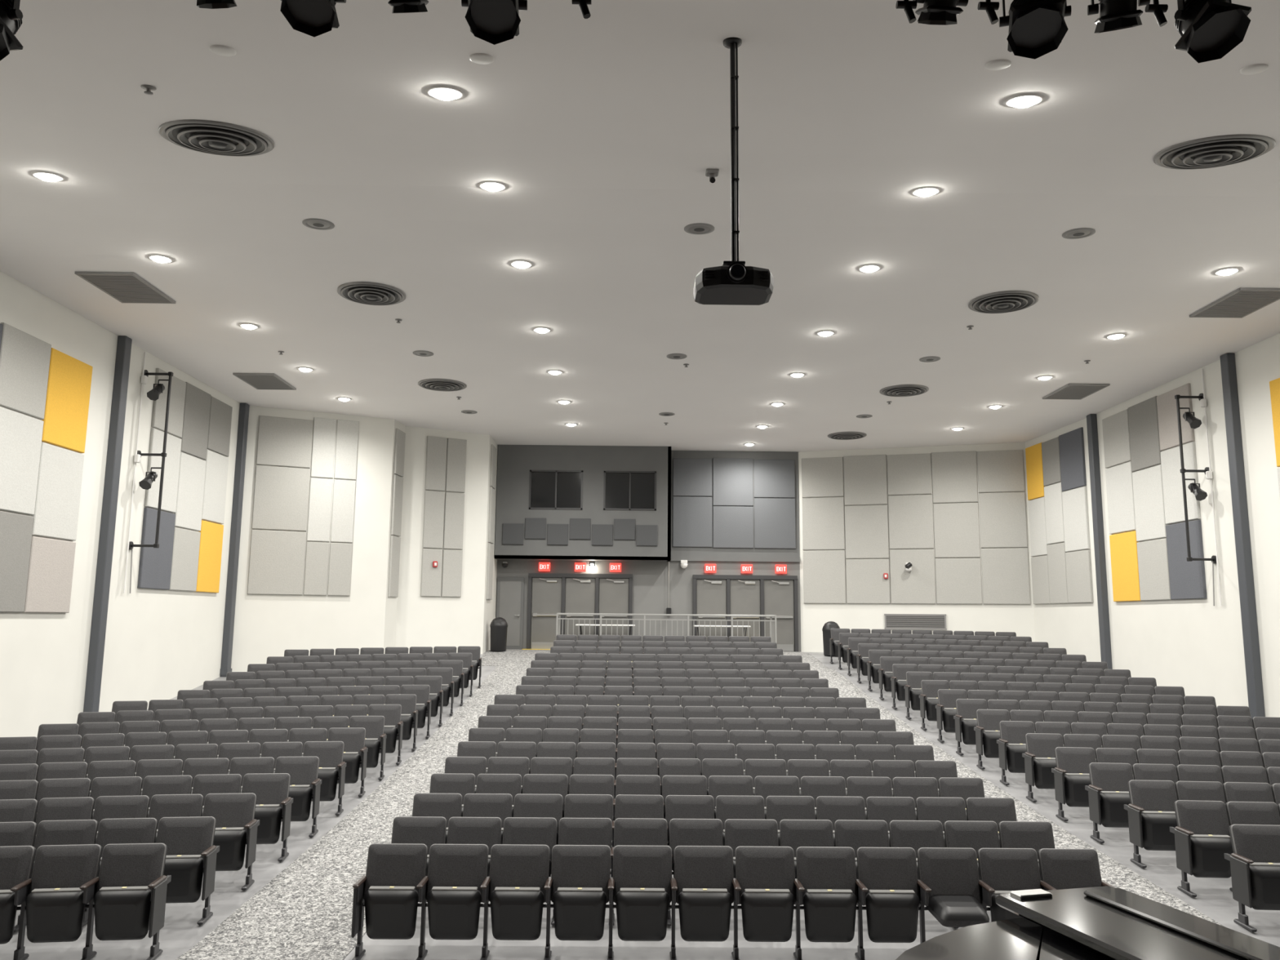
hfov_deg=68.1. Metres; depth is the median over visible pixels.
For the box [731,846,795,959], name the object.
seat
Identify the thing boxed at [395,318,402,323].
sprinkler
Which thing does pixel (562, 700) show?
seat
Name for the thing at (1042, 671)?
seat
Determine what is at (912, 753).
seat
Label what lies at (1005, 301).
air diffuser
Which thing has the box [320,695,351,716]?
seat
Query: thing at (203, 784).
seat
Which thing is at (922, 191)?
recessed light
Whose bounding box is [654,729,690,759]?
seat
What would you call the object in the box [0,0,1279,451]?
ceiling
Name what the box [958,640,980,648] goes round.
seat
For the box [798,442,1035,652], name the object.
wall
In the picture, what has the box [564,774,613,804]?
seat
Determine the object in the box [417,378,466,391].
air diffuser
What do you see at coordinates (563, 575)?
door frame
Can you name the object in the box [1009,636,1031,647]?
seat
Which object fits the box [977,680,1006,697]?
seat
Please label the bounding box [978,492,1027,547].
acoustic panel
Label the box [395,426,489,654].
wall
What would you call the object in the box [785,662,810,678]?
seat
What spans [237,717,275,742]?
seat
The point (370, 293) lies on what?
air diffuser
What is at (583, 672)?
seat
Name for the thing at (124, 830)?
seat
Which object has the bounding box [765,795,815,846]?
seat
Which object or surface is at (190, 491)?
acoustic panel
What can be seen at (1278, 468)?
acoustic panel
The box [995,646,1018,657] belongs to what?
seat
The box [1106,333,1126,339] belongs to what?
recessed light
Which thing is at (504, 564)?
security camera
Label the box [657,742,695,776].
seat
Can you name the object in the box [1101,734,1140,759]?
seat
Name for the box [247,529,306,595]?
acoustic panel
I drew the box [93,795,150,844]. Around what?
seat
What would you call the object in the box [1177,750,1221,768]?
seat
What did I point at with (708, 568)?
exit sign
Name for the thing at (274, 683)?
seat
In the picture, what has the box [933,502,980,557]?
acoustic panel
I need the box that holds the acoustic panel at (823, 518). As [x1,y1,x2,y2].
[801,497,844,550]
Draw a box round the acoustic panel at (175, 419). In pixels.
[151,368,186,437]
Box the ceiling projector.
[693,36,773,305]
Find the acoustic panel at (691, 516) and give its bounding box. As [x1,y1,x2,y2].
[672,496,711,546]
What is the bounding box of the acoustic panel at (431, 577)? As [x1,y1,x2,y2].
[420,548,442,596]
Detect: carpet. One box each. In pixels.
[175,665,530,959]
[480,648,828,668]
[810,668,1224,926]
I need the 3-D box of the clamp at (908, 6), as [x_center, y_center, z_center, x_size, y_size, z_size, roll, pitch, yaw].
[1.386,-2.605,4.942,0.100,0.466,0.080,1,-8,0]
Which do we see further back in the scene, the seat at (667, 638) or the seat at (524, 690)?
the seat at (667, 638)
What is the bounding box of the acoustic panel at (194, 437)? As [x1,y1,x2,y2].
[179,382,211,459]
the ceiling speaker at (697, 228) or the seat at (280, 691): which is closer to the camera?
the ceiling speaker at (697, 228)
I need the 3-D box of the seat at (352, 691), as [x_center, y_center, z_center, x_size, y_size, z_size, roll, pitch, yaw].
[-5.072,4.081,16.631,0.544,0.896,0.430,2,-8,-9]
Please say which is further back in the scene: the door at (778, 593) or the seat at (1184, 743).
the door at (778, 593)
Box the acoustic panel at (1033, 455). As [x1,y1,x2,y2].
[1025,442,1044,500]
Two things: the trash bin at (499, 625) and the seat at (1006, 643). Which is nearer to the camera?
the seat at (1006, 643)
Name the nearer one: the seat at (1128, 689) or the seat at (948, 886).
the seat at (948, 886)
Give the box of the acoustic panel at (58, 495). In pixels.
[31,442,84,540]
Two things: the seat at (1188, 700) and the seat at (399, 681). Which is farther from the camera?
the seat at (399, 681)
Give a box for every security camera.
[501,561,508,567]
[680,560,687,568]
[905,562,911,571]
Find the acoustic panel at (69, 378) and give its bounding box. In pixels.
[41,347,93,453]
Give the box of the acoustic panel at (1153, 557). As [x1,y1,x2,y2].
[1137,537,1171,600]
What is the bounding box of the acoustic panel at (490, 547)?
[485,542,493,599]
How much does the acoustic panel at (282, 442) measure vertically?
1.216 m
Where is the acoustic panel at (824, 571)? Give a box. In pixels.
[803,550,846,603]
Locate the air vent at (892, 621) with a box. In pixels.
[884,613,946,630]
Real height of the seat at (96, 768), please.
0.896 m
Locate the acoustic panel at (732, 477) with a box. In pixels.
[712,457,753,506]
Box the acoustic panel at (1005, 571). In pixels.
[981,547,1030,604]
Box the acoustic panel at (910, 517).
[888,494,933,549]
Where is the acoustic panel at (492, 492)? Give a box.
[488,486,495,543]
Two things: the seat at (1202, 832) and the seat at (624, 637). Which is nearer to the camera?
the seat at (1202, 832)
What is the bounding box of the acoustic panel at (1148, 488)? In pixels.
[1132,464,1167,541]
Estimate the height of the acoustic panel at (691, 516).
1.516 m
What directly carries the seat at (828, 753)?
on the floor
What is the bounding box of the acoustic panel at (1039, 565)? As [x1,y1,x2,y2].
[1031,555,1050,604]
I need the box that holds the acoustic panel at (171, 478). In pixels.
[144,427,182,512]
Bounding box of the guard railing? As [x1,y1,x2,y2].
[555,613,777,643]
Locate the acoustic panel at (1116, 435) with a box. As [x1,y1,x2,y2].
[1102,408,1131,468]
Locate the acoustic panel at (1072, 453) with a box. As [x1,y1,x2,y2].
[1058,426,1086,491]
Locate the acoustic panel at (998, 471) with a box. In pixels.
[977,449,1025,493]
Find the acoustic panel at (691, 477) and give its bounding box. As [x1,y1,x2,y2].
[672,457,711,496]
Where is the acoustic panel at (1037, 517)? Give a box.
[1027,497,1048,556]
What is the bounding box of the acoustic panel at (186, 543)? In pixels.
[167,527,200,591]
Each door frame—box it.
[526,573,632,648]
[693,574,798,651]
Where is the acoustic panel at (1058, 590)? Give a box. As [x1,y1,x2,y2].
[1046,542,1068,604]
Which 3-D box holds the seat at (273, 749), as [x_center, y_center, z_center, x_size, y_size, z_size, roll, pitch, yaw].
[-4.708,3.877,12.291,0.544,0.896,0.430,2,-8,-8]
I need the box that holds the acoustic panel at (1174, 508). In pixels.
[1160,441,1200,524]
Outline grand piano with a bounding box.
[895,885,1279,959]
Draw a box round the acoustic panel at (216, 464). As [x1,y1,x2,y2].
[201,449,228,524]
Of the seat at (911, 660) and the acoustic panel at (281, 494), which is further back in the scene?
the acoustic panel at (281, 494)
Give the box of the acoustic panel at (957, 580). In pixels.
[934,558,982,604]
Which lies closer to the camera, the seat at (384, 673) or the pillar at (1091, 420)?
the seat at (384, 673)
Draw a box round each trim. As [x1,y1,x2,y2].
[671,450,799,556]
[671,555,799,562]
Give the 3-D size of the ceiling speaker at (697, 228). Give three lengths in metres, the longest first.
0.400 x 0.400 x 0.022 m
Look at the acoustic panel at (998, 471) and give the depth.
27.11 m
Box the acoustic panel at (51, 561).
[24,536,75,613]
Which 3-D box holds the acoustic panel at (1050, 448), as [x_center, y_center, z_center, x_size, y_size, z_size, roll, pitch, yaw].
[11.073,-0.491,25.463,0.060,1.196,0.926,1,-8,-4]
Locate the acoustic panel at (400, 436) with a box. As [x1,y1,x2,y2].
[393,428,405,476]
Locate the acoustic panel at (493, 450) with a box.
[489,444,496,488]
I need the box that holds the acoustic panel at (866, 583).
[845,559,890,604]
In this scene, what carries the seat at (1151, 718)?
on the floor
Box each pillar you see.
[83,335,132,711]
[219,402,249,676]
[1086,413,1112,669]
[1219,352,1265,719]
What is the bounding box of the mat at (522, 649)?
[521,648,550,649]
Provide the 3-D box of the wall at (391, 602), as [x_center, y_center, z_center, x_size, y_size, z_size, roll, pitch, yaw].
[-6.515,2.606,24.561,0.200,8.350,0.854,0,-8,5]
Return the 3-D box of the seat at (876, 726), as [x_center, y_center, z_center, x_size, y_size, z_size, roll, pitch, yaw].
[3.631,4.071,14.247,0.580,0.896,0.430,1,-8,0]
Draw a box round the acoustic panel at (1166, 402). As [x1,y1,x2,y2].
[1156,383,1195,450]
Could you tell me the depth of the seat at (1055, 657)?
21.09 m
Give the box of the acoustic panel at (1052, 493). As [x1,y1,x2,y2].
[1044,482,1064,544]
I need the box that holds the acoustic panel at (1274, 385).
[1269,377,1279,466]
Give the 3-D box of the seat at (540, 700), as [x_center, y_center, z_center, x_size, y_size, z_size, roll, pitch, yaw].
[-1.714,4.090,15.977,0.544,0.896,0.430,1,-8,0]
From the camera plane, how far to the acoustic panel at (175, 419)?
19.48 m
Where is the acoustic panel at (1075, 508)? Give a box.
[1062,486,1090,551]
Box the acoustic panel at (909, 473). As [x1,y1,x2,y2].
[886,453,932,495]
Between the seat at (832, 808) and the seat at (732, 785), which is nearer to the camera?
the seat at (832, 808)
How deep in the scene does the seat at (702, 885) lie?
8.02 m
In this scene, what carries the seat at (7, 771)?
on the floor
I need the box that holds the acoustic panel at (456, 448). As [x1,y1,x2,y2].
[445,438,466,493]
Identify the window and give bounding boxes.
[528,470,582,509]
[603,471,656,510]
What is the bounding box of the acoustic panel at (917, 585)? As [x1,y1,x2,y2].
[889,549,935,604]
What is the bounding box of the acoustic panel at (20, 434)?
[0,406,44,515]
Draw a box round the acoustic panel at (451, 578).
[441,549,462,596]
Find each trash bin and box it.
[489,617,507,651]
[822,621,839,655]
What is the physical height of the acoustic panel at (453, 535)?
1.546 m
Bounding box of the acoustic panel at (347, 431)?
[333,419,359,479]
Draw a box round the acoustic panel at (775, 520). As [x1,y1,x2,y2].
[754,497,795,548]
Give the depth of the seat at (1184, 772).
11.62 m
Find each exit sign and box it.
[538,562,550,571]
[574,562,586,571]
[609,563,621,572]
[704,564,715,573]
[741,564,752,573]
[775,564,786,573]
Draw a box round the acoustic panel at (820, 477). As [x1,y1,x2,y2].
[801,457,844,497]
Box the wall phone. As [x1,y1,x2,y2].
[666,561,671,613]
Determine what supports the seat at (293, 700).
on the floor
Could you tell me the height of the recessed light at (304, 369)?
0.055 m
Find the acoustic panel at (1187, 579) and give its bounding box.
[1165,520,1207,599]
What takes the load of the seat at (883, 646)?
on the floor
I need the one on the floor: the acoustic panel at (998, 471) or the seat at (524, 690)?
the seat at (524, 690)
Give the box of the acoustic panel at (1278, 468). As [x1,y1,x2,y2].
[1276,467,1279,497]
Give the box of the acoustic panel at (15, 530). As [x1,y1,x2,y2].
[0,511,33,612]
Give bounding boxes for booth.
[494,444,671,561]
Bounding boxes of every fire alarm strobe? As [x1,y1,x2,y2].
[432,560,437,567]
[883,573,888,578]
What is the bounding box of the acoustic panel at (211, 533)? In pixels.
[195,520,223,592]
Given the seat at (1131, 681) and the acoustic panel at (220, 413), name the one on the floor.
the seat at (1131, 681)
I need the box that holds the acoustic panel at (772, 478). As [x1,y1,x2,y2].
[753,459,795,497]
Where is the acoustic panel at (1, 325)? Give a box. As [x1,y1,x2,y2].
[0,323,3,347]
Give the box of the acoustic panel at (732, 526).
[712,506,753,548]
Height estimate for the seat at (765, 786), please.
0.896 m
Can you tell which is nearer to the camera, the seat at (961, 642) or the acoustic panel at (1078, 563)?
the seat at (961, 642)
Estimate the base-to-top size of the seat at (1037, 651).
0.896 m
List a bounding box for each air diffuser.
[158,119,274,156]
[337,281,405,305]
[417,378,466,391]
[827,431,866,439]
[880,384,928,396]
[968,290,1039,313]
[1153,133,1275,169]
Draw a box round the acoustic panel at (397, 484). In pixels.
[390,474,403,536]
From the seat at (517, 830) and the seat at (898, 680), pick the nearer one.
the seat at (517, 830)
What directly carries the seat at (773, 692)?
on the floor
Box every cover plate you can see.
[209,44,236,56]
[469,53,493,64]
[985,59,1011,70]
[1240,63,1268,75]
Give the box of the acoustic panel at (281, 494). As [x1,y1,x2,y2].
[251,465,310,531]
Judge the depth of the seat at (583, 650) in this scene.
21.42 m
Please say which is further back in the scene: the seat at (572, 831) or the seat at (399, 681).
the seat at (399, 681)
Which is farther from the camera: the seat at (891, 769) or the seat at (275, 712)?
the seat at (275, 712)
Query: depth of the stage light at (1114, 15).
4.88 m
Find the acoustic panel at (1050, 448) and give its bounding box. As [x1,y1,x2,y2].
[1041,436,1061,486]
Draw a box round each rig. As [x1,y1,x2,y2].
[123,351,173,593]
[1174,368,1222,605]
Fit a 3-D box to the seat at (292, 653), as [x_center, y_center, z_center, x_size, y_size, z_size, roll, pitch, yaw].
[-7.500,4.135,20.539,0.544,0.896,0.430,3,-9,-14]
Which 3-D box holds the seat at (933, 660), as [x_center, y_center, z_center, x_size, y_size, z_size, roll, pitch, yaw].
[6.499,4.276,20.345,0.544,0.896,0.430,0,-8,4]
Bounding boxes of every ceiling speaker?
[302,217,334,230]
[413,350,433,356]
[461,409,477,413]
[658,412,675,416]
[666,353,687,359]
[684,222,714,234]
[856,414,872,417]
[919,355,940,362]
[1062,227,1095,239]
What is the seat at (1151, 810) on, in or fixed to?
on the floor
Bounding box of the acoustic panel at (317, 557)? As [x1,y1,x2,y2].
[303,542,329,595]
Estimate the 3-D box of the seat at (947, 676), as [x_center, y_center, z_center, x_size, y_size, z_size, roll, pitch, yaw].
[6.042,4.240,18.605,0.544,0.896,0.430,0,-8,3]
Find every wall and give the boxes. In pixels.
[0,271,239,737]
[231,405,394,671]
[383,419,404,653]
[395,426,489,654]
[482,435,497,653]
[495,450,800,652]
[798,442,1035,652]
[1025,417,1101,662]
[1096,333,1279,717]
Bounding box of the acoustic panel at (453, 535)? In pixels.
[443,492,464,549]
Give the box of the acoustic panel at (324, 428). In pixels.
[310,417,336,478]
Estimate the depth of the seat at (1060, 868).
8.17 m
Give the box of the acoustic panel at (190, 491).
[173,452,205,531]
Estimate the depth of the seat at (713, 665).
19.66 m
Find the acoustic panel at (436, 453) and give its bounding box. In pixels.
[425,435,447,491]
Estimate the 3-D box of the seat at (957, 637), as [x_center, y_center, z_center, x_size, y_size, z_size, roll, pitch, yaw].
[7.937,4.344,23.759,0.544,0.896,0.430,0,-8,6]
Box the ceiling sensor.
[705,168,719,182]
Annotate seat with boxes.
[0,736,38,750]
[0,749,38,764]
[0,763,39,780]
[0,779,39,799]
[0,799,38,822]
[0,821,37,846]
[0,845,35,944]
[10,844,102,959]
[13,819,98,932]
[33,796,94,846]
[35,761,88,799]
[35,777,91,822]
[36,723,79,750]
[36,734,82,764]
[36,747,84,781]
[76,711,115,734]
[79,721,119,747]
[79,843,171,959]
[81,733,124,761]
[82,817,158,925]
[84,746,130,777]
[87,760,136,796]
[89,776,142,819]
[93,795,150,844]
[111,700,147,722]
[115,710,153,733]
[120,720,159,746]
[124,732,167,760]
[129,744,174,776]
[135,759,183,795]
[142,775,192,817]
[147,699,183,720]
[148,794,204,843]
[154,709,191,732]
[155,816,219,924]
[160,720,199,745]
[167,730,208,759]
[174,743,218,775]
[177,689,209,709]
[182,758,229,794]
[183,698,218,719]
[191,707,227,730]
[191,773,242,816]
[199,718,237,743]
[202,680,233,698]
[202,792,259,890]
[208,729,248,758]
[210,688,242,707]
[217,742,261,773]
[218,697,252,718]
[226,671,255,688]
[227,706,263,729]
[229,756,275,793]
[234,679,264,697]
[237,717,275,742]
[241,773,293,862]
[243,688,275,706]
[247,663,275,679]
[248,728,288,757]
[253,696,286,717]
[256,671,284,688]
[261,742,302,773]
[263,706,298,728]
[265,678,295,696]
[266,656,293,671]
[275,662,302,678]
[275,687,306,706]
[275,716,311,742]
[275,756,321,837]
[284,649,308,662]
[285,670,313,687]
[286,695,319,716]
[288,728,327,756]
[293,655,319,670]
[296,677,325,695]
[298,705,333,728]
[302,741,346,815]
[303,662,330,677]
[307,686,337,705]
[309,648,334,662]
[312,715,348,741]
[314,669,342,686]
[320,654,345,669]
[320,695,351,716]
[325,677,355,695]
[327,727,368,796]
[330,662,357,677]
[333,704,367,728]
[334,648,359,662]
[338,685,368,705]
[342,668,370,685]
[346,654,371,668]
[349,715,386,780]
[351,843,427,959]
[352,694,384,715]
[355,676,384,694]
[358,661,384,676]
[360,647,383,661]
[368,704,403,764]
[369,685,399,704]
[371,668,398,685]
[372,653,396,668]
[384,647,408,660]
[385,660,410,675]
[385,675,413,693]
[385,693,417,751]
[391,816,446,902]
[397,653,422,667]
[399,667,426,684]
[400,684,431,737]
[408,646,432,660]
[411,660,436,675]
[412,792,462,844]
[413,675,443,726]
[416,844,488,959]
[422,653,447,667]
[426,667,454,715]
[429,773,475,817]
[433,646,457,660]
[437,660,464,705]
[444,756,486,793]
[446,817,502,902]
[448,653,473,696]
[457,645,481,687]
[457,741,496,773]
[462,793,512,844]
[468,728,504,756]
[475,773,521,817]
[477,715,511,742]
[480,844,549,959]
[486,704,518,728]
[487,756,528,793]
[493,694,524,715]
[497,741,536,773]
[502,817,556,876]
[505,728,542,757]
[512,715,546,742]
[513,793,563,844]
[515,684,544,704]
[519,704,551,728]
[520,675,548,694]
[522,773,568,817]
[525,667,551,685]
[525,694,555,716]
[530,660,555,675]
[530,757,572,817]
[534,653,558,667]
[537,742,575,774]
[542,728,578,757]
[543,844,610,959]
[545,685,573,705]
[547,716,582,742]
[549,675,576,694]
[550,646,573,660]
[551,817,612,925]
[552,667,578,685]
[552,705,584,728]
[553,640,574,652]
[555,634,577,646]
[555,660,581,676]
[556,694,586,716]
[559,653,582,668]
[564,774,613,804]
[564,794,613,845]
[568,757,614,785]
[573,640,597,653]
[573,646,595,661]
[573,742,615,767]
[574,685,603,706]
[576,728,616,751]
[577,635,598,645]
[577,676,604,691]
[578,660,606,681]
[579,668,605,690]
[579,716,617,738]
[581,653,607,667]
[582,705,617,724]
[584,695,617,713]
[595,640,619,653]
[596,646,619,662]
[597,635,620,647]
[603,676,632,695]
[604,668,631,686]
[604,685,632,711]
[605,661,631,677]
[606,653,631,669]
[607,844,671,959]
[610,817,667,925]
[612,794,663,847]
[613,757,657,798]
[613,774,660,820]
[614,742,655,779]
[615,728,653,762]
[616,705,649,734]
[616,716,651,747]
[617,695,648,722]
[619,635,641,652]
[619,640,642,653]
[620,647,643,666]
[631,653,656,673]
[631,661,657,681]
[632,668,658,690]
[632,676,660,695]
[634,685,662,706]
[642,635,663,648]
[643,640,664,653]
[644,647,666,662]
[649,695,679,718]
[651,706,683,730]
[653,717,686,743]
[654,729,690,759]
[657,653,679,669]
[657,661,682,677]
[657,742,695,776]
[659,668,685,686]
[659,758,700,818]
[661,677,688,695]
[662,775,706,843]
[663,686,692,706]
[664,635,684,647]
[665,641,687,653]
[665,795,714,871]
[666,647,689,662]
[666,818,723,926]
[669,845,733,959]
[680,696,711,717]
[681,654,704,669]
[684,662,708,677]
[684,706,715,729]
[685,635,706,647]
[686,669,712,686]
[688,641,709,654]
[688,717,721,742]
[689,677,716,696]
[690,647,713,662]
[692,729,728,758]
[693,686,721,706]
[697,742,735,775]
[702,758,743,795]
[705,654,728,669]
[706,635,728,648]
[708,775,753,818]
[709,662,733,677]
[710,641,732,654]
[711,696,742,717]
[713,669,738,686]
[714,648,736,662]
[715,795,764,845]
[717,677,744,696]
[717,706,749,729]
[722,686,751,706]
[722,717,756,743]
[724,818,778,904]
[728,635,749,648]
[728,729,764,759]
[729,654,753,669]
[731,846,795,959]
[733,641,754,654]
[734,662,759,677]
[736,743,775,775]
[737,648,759,662]
[739,669,765,687]
[742,696,773,718]
[744,759,786,795]
[745,677,772,696]
[750,636,771,648]
[750,706,782,730]
[751,687,780,706]
[754,654,777,670]
[754,776,799,819]
[755,642,777,654]
[757,718,791,743]
[760,648,783,662]
[760,662,784,678]
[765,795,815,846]
[766,670,792,687]
[766,730,802,759]
[773,678,800,697]
[773,697,804,718]
[776,743,814,776]
[778,655,802,670]
[779,819,833,904]
[781,687,809,706]
[782,706,814,730]
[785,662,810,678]
[787,759,829,795]
[792,670,818,687]
[792,718,826,744]
[793,846,857,959]
[800,776,845,819]
[801,678,828,697]
[803,730,839,759]
[804,697,835,718]
[810,687,839,707]
[815,706,847,730]
[815,744,854,776]
[815,795,866,846]
[826,719,861,744]
[829,628,850,663]
[830,760,871,796]
[834,819,888,905]
[835,697,866,719]
[837,632,859,669]
[840,730,876,759]
[846,637,869,675]
[846,776,892,820]
[848,707,880,731]
[850,628,871,663]
[854,847,919,959]
[855,744,894,777]
[856,643,879,683]
[860,633,880,669]
[862,719,896,744]
[866,649,891,690]
[866,796,915,847]
[870,638,891,649]
[871,629,891,635]
[872,760,915,796]
[876,731,914,759]
[878,656,903,699]
[880,633,902,644]
[880,644,902,656]
[888,820,944,905]
[890,663,917,709]
[891,629,911,636]
[891,638,913,650]
[892,649,915,663]
[892,777,938,820]
[894,745,934,777]
[902,634,923,644]
[902,644,925,657]
[903,671,932,719]
[904,657,928,671]
[911,630,932,639]
[913,639,935,650]
[914,760,957,797]
[915,650,939,664]
[915,796,966,847]
[916,847,989,943]
[918,664,943,679]
[919,680,949,730]
[923,634,944,644]
[925,644,948,657]
[928,657,954,671]
[933,630,953,639]
[933,671,959,689]
[935,639,957,651]
[935,688,967,742]
[937,777,985,821]
[939,651,963,664]
[943,665,969,680]
[943,820,999,928]
[945,635,966,645]
[949,644,972,657]
[949,680,977,698]
[953,631,973,639]
[953,698,986,755]
[954,657,978,672]
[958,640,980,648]
[960,672,987,688]
[963,651,987,665]
[965,797,1017,848]
[966,635,987,643]
[967,689,997,709]
[969,665,995,680]
[972,645,995,656]
[973,709,1009,768]
[974,631,995,640]
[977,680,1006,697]
[977,848,1041,921]
[979,658,1004,673]
[980,640,1003,652]
[986,699,1019,720]
[987,652,1012,666]
[987,673,1014,690]
[988,635,1009,645]
[995,631,1016,640]
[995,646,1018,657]
[995,666,1022,681]
[996,720,1035,785]
[997,690,1027,709]
[998,821,1055,879]
[1003,640,1025,653]
[1004,659,1030,671]
[1006,681,1035,700]
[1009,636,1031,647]
[1009,710,1043,733]
[1012,653,1036,665]
[1014,674,1042,689]
[1018,700,1051,721]
[1019,647,1042,657]
[1022,666,1049,682]
[1022,733,1063,802]
[1026,641,1048,653]
[1027,691,1058,707]
[1030,660,1055,674]
[1034,721,1071,744]
[1035,682,1065,700]
[1036,653,1061,667]
[1037,848,1115,890]
[1042,675,1071,691]
[1043,648,1066,661]
[1043,711,1077,731]
[1049,667,1076,680]
[1050,701,1084,722]
[1051,746,1096,821]
[1055,661,1081,674]
[1057,692,1088,711]
[1061,654,1086,668]
[1062,733,1102,760]
[1064,683,1094,702]
[1070,722,1106,745]
[1071,675,1099,691]
[1076,668,1103,683]
[1076,711,1111,734]
[1081,662,1107,676]
[1083,702,1116,723]
[1084,762,1133,843]
[1088,693,1120,711]
[1093,684,1124,702]
[1094,747,1137,778]
[1098,676,1128,693]
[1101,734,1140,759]
[1103,669,1131,684]
[1106,723,1143,748]
[1111,712,1146,732]
[1115,702,1149,722]
[1120,693,1151,710]
[1124,684,1154,703]
[1124,779,1177,867]
[1127,677,1156,694]
[1132,763,1177,796]
[1135,748,1178,777]
[1139,735,1179,761]
[1142,724,1180,746]
[1146,713,1182,737]
[1148,703,1182,724]
[1151,694,1183,711]
[1154,686,1185,704]
[1169,800,1233,897]
[1174,781,1226,804]
[1176,764,1222,785]
[1177,737,1219,756]
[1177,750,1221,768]
[1179,725,1219,750]
[1180,714,1218,738]
[1182,704,1217,727]
[1183,695,1217,715]
[1215,705,1253,728]
[1216,715,1253,727]
[1217,726,1256,739]
[1217,737,1259,752]
[1218,751,1263,767]
[1220,765,1268,783]
[1222,782,1274,802]
[1223,824,1279,932]
[1225,801,1279,891]
[1252,716,1279,729]
[1254,727,1279,742]
[1257,738,1279,754]
[1261,751,1279,769]
[1265,766,1279,786]
[1271,783,1279,805]
[1277,803,1279,816]
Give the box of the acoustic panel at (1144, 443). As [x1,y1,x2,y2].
[1127,395,1162,471]
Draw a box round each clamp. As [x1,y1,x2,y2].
[571,0,591,18]
[895,0,917,23]
[977,0,999,24]
[1145,0,1168,26]
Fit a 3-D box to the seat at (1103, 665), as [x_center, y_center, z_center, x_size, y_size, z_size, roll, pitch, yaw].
[9.673,4.305,20.023,0.580,0.896,0.430,-1,-8,7]
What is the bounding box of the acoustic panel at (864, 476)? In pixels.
[843,454,887,505]
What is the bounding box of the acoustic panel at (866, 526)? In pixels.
[844,505,888,558]
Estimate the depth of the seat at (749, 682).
17.89 m
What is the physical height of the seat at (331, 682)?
0.896 m
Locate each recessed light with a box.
[31,170,65,182]
[147,253,173,262]
[239,323,258,329]
[297,367,313,372]
[337,396,351,401]
[425,85,464,100]
[478,181,506,191]
[510,259,533,268]
[532,326,551,333]
[546,369,562,374]
[557,400,571,404]
[564,422,577,426]
[743,443,755,446]
[755,425,768,428]
[770,402,784,406]
[789,372,804,377]
[816,329,835,336]
[857,263,881,272]
[911,186,940,196]
[951,426,964,431]
[987,404,1002,408]
[1004,93,1044,107]
[1036,375,1053,380]
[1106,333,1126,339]
[1213,266,1239,275]
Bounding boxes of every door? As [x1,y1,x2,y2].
[496,577,524,648]
[530,577,561,648]
[564,577,595,640]
[598,577,628,645]
[696,578,726,641]
[729,579,759,641]
[764,579,794,651]
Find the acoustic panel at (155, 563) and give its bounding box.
[137,507,175,590]
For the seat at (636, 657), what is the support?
on the floor
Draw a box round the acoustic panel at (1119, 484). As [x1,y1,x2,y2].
[1105,461,1135,534]
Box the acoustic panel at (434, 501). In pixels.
[422,490,444,548]
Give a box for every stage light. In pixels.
[0,0,22,61]
[196,0,237,8]
[280,0,346,36]
[387,0,428,13]
[461,0,527,44]
[912,0,968,25]
[999,0,1071,59]
[1087,0,1150,33]
[1173,0,1251,62]
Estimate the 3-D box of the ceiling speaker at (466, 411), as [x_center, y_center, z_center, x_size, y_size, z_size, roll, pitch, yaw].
[-4.285,-1.700,23.761,0.400,0.022,0.400,1,-8,0]
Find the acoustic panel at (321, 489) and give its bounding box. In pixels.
[306,477,333,542]
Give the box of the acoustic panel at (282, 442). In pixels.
[256,415,313,468]
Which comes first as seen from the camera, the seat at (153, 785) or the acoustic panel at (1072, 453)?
the seat at (153, 785)
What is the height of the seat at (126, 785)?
0.896 m
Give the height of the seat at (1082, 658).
0.896 m
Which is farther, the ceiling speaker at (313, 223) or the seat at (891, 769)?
the ceiling speaker at (313, 223)
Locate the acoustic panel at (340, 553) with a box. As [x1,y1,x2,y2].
[327,542,352,595]
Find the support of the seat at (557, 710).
on the floor
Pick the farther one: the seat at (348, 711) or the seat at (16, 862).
the seat at (348, 711)
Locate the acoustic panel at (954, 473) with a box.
[931,450,977,502]
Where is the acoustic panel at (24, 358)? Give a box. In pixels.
[0,322,51,419]
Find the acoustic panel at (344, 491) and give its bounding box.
[330,479,355,542]
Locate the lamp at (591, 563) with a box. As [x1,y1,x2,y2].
[589,561,595,566]
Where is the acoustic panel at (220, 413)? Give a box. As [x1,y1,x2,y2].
[207,395,232,457]
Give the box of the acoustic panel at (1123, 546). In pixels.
[1109,530,1140,601]
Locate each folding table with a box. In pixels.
[575,624,635,635]
[693,625,751,635]
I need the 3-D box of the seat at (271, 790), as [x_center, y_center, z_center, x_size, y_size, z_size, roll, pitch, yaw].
[-4.230,3.765,10.598,0.580,0.896,0.430,2,-8,-7]
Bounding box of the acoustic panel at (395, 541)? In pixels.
[387,535,400,597]
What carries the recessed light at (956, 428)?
in the ceiling
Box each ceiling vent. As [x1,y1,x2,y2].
[75,271,175,303]
[232,373,296,390]
[1042,383,1110,399]
[1189,287,1279,318]
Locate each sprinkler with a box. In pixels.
[140,84,156,94]
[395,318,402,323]
[966,324,973,329]
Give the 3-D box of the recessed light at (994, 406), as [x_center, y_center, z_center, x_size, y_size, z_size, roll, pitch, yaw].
[8.485,-1.733,22.615,0.330,0.055,0.330,1,-8,0]
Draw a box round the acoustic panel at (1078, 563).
[1065,549,1093,603]
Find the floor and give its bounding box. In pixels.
[0,649,1279,959]
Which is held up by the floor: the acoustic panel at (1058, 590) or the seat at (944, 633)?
the seat at (944, 633)

